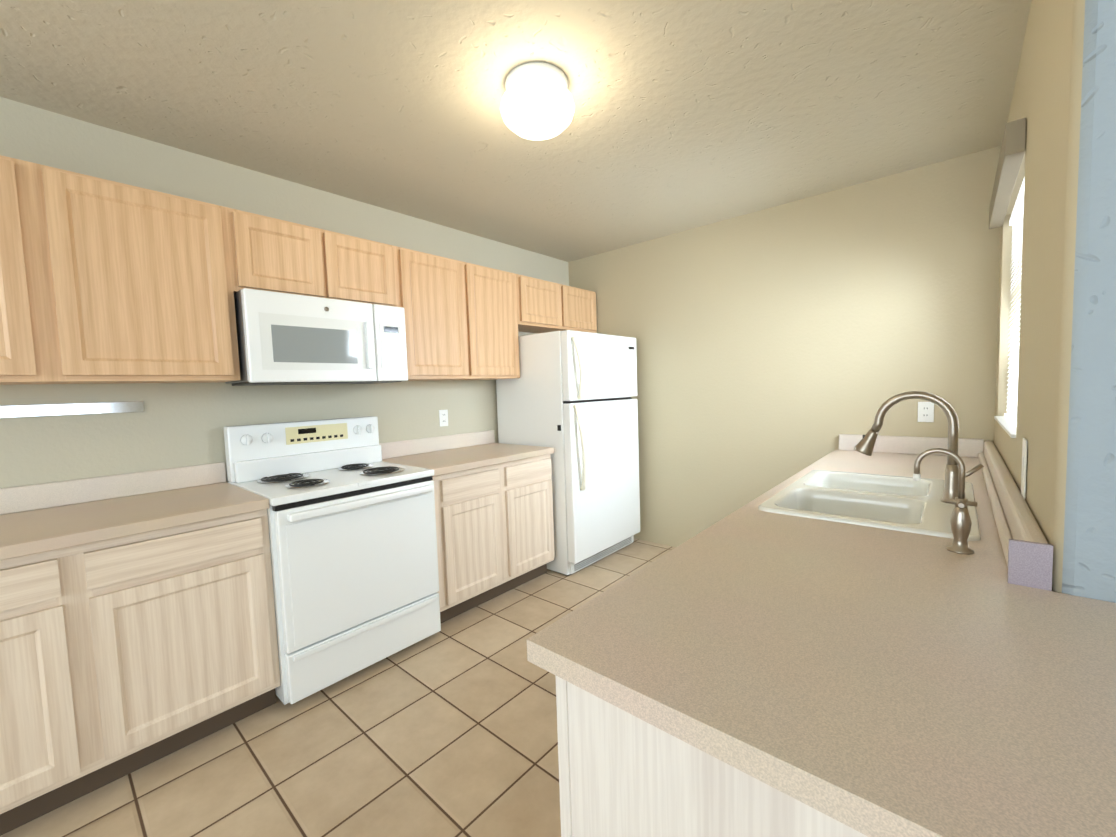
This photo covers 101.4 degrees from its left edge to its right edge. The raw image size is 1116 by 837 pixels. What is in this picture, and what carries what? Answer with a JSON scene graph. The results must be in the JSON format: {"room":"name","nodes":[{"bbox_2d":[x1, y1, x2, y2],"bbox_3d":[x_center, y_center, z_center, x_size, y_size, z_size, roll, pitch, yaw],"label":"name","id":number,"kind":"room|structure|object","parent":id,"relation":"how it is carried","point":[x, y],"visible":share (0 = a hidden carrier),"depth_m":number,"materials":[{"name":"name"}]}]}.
{"room":"kitchen","nodes":[
{"label":"kitchen","id":0,"kind":"room"},
{"bbox_2d":[0,97,568,487],"bbox_3d":[-2.102,0.028,1.855,0.150,2.484,6.954,1,5,41],"label":"wall","id":1,"kind":"structure","parent":0,"point":[174,425],"depth_m":2.18,"materials":[{"name":"beige paint"}]},
{"bbox_2d":[0,155,50,384],"bbox_3d":[-2.121,-0.488,1.454,0.326,0.754,0.620,1,5,41],"label":"upper cabinet","id":2,"kind":"object","parent":1,"relation":"attached to","point":[24,358],"visible":1,"depth_m":1.55,"materials":[{"name":"brown wood"}]},
{"bbox_2d":[0,401,144,417],"bbox_3d":[-1.977,-0.039,1.873,0.008,0.048,0.415,1,5,41],"label":"rail","id":3,"kind":"object","parent":1,"relation":"attached to","point":[19,411],"visible":1,"depth_m":1.86,"materials":[{"name":"silver metal"}]},
{"bbox_2d":[28,162,240,383],"bbox_3d":[-1.730,-0.530,1.901,0.326,0.754,0.570,1,5,41],"label":"upper cabinet","id":4,"kind":"object","parent":1,"relation":"attached to","point":[136,284],"visible":0.98,"depth_m":1.76,"materials":[{"name":"brown wood"}]},
{"bbox_2d":[227,207,397,306],"bbox_3d":[-1.291,-0.775,2.399,0.326,0.360,0.790,1,5,41],"label":"upper cabinet","id":5,"kind":"object","parent":1,"relation":"attached to","point":[273,254],"visible":0.73,"depth_m":2.23,"materials":[{"name":"brown wood"}]},
{"bbox_2d":[225,288,407,385],"bbox_3d":[-1.237,-0.389,2.389,0.435,0.412,0.766,1,5,41],"label":"microwave","id":6,"kind":"object","parent":5,"relation":"attached to","point":[288,339],"visible":1,"depth_m":2.19,"materials":[{"name":"white"}]},
{"bbox_2d":[439,410,447,426],"bbox_3d":[-0.806,-0.003,3.220,0.006,0.116,0.072,1,5,41],"label":"outlet","id":7,"kind":"object","parent":1,"relation":"attached to","point":[443,417],"visible":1,"depth_m":3.22,"materials":[{"name":"white plastic"}]},
{"bbox_2d":[394,246,519,380],"bbox_3d":[-0.712,-0.641,3.067,0.326,0.754,0.954,1,5,41],"label":"upper cabinet","id":8,"kind":"object","parent":1,"relation":"attached to","point":[461,320],"visible":0.85,"depth_m":2.91,"materials":[{"name":"brown wood"}]},
{"bbox_2d":[516,274,596,332],"bbox_3d":[-0.088,-0.906,3.777,0.326,0.360,0.969,1,5,41],"label":"upper cabinet","id":9,"kind":"object","parent":1,"relation":"attached to","point":[543,306],"visible":0.81,"depth_m":3.62,"materials":[{"name":"brown wood"}]},
{"bbox_2d":[0,538,675,836],"bbox_3d":[-0.041,1.364,0.183,5.500,0.100,6.954,1,5,41],"label":"floor","id":10,"kind":"structure","parent":0,"point":[449,729],"depth_m":1.67,"materials":[{"name":"tile"}]},
{"bbox_2d":[0,547,93,835],"bbox_3d":[-1.967,0.857,1.444,0.618,0.875,0.615,1,5,41],"label":"base cabinet","id":11,"kind":"object","parent":10,"relation":"on","point":[45,761],"visible":0.92,"depth_m":1.41,"materials":[{"name":"brown wood"}]},
{"bbox_2d":[0,462,269,560],"bbox_3d":[-1.794,0.331,1.615,0.636,0.140,1.172,1,5,41],"label":"countertop","id":12,"kind":"structure","parent":11,"relation":"on","point":[40,518],"depth_m":1.77,"materials":[{"name":"laminate"}]},
{"bbox_2d":[69,509,280,790],"bbox_3d":[-1.582,0.815,1.885,0.618,0.875,0.558,1,5,41],"label":"base cabinet","id":13,"kind":"object","parent":10,"relation":"on","point":[177,635],"visible":0.92,"depth_m":1.65,"materials":[{"name":"brown wood"}]},
{"bbox_2d":[223,416,440,704],"bbox_3d":[-1.111,0.612,2.334,0.695,1.190,0.762,1,5,41],"label":"range","id":14,"kind":"object","parent":10,"relation":"on","point":[353,539],"visible":1,"depth_m":2.15,"materials":[{"name":"white metal"}]},
{"bbox_2d":[432,454,554,622],"bbox_3d":[-0.577,0.706,3.036,0.618,0.875,0.978,1,5,41],"label":"base cabinet","id":15,"kind":"object","parent":10,"relation":"on","point":[495,530],"visible":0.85,"depth_m":2.78,"materials":[{"name":"brown wood"}]},
{"bbox_2d":[379,430,553,476],"bbox_3d":[-0.588,0.200,2.997,0.636,0.140,0.978,1,5,41],"label":"countertop","id":16,"kind":"structure","parent":15,"relation":"on","point":[442,455],"depth_m":2.99,"materials":[{"name":"laminate"}]},
{"bbox_2d":[496,330,639,575],"bbox_3d":[0.123,0.223,3.641,0.806,1.712,0.881,1,5,41],"label":"refrigerator","id":17,"kind":"object","parent":10,"relation":"on","point":[568,395],"visible":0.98,"depth_m":3.29,"materials":[{"name":"white metal"}]},
{"bbox_2d":[555,675,867,836],"bbox_3d":[0.514,0.830,0.911,0.683,0.832,0.754,1,5,41],"label":"base cabinet","id":18,"kind":"object","parent":10,"relation":"on","point":[622,773],"visible":0.04,"depth_m":0.69,"materials":[{"name":"brown wood"}]},
{"bbox_2d":[527,391,1115,836],"bbox_3d":[1.137,0.190,1.613,0.750,0.566,2.787,1,5,41],"label":"countertop","id":19,"kind":"structure","parent":18,"relation":"on","point":[871,633],"depth_m":0.45,"materials":[{"name":"laminate"}]},
{"bbox_2d":[854,391,983,502],"bbox_3d":[1.272,0.094,1.629,0.368,0.384,0.060,1,5,41],"label":"faucet","id":20,"kind":"object","parent":19,"relation":"on","point":[865,446],"depth_m":1.60,"materials":[{"name":"silver metal"}]},
{"bbox_2d":[913,448,976,554],"bbox_3d":[0.997,0.207,1.180,0.128,0.262,0.070,1,5,41],"label":"faucet","id":21,"kind":"object","parent":19,"relation":"on","point":[960,521],"depth_m":1.16,"materials":[{"name":"silver metal"}]},
{"bbox_2d":[0,0,1031,261],"bbox_3d":[-0.128,-1.213,0.014,5.500,0.100,6.954,1,5,41],"label":"ceiling","id":22,"kind":"structure","parent":0,"point":[690,114],"depth_m":1.80,"materials":[{"name":"beige paint"}]},
{"bbox_2d":[500,62,574,139],"bbox_3d":[-0.078,-1.185,1.747,0.284,0.182,0.284,1,5,41],"label":"ceiling light","id":23,"kind":"object","parent":22,"relation":"attached to","point":[537,102],"visible":1,"depth_m":1.66,"materials":[{"name":"white glass"}]},
{"bbox_2d":[568,146,1000,546],"bbox_3d":[1.331,-0.187,3.366,3.034,2.484,0.150,1,5,41],"label":"wall","id":24,"kind":"structure","parent":0,"point":[777,345],"depth_m":3.01,"materials":[{"name":"beige paint"}]},
{"bbox_2d":[917,402,933,421],"bbox_3d":[2.097,-0.037,2.604,0.072,0.116,0.006,1,5,41],"label":"outlet","id":25,"kind":"object","parent":24,"relation":"attached to","point":[925,411],"visible":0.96,"depth_m":2.60,"materials":[{"name":"white plastic"}]},
{"bbox_2d":[994,0,1115,602],"bbox_3d":[1.713,-0.085,1.611,0.150,2.484,1.999,1,5,41],"label":"wall","id":26,"kind":"structure","parent":0,"point":[1063,101],"depth_m":0.91,"materials":[{"name":"beige paint"}]},
{"bbox_2d":[994,416,1016,437],"bbox_3d":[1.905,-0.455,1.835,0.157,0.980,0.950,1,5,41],"label":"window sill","id":27,"kind":"structure","parent":26,"relation":"in","point":[1009,427],"depth_m":1.83,"materials":[{"name":"white"}]},
{"bbox_2d":[989,117,1025,228],"bbox_3d":[1.819,-0.952,1.863,0.048,0.105,1.010,1,5,41],"label":"window valance","id":28,"kind":"object","parent":26,"relation":"attached to","point":[1012,150],"visible":1,"depth_m":1.62,"materials":[{"name":"beige fabric"}]},
{"bbox_2d":[1004,177,1024,425],"bbox_3d":[1.882,-0.446,1.856,0.028,0.938,0.930,1,5,41],"label":"window blinds","id":29,"kind":"object","parent":26,"relation":"attached to","point":[1015,220],"visible":0.25,"depth_m":2.00,"materials":[{"name":"white"}]},
{"bbox_2d":[1021,438,1026,498],"bbox_3d":[1.354,0.144,1.328,0.006,0.170,0.078,1,5,41],"label":"light switch","id":30,"kind":"object","parent":26,"relation":"attached to","point":[1024,469],"visible":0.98,"depth_m":1.31,"materials":[{"name":"white plastic"}]}
]}

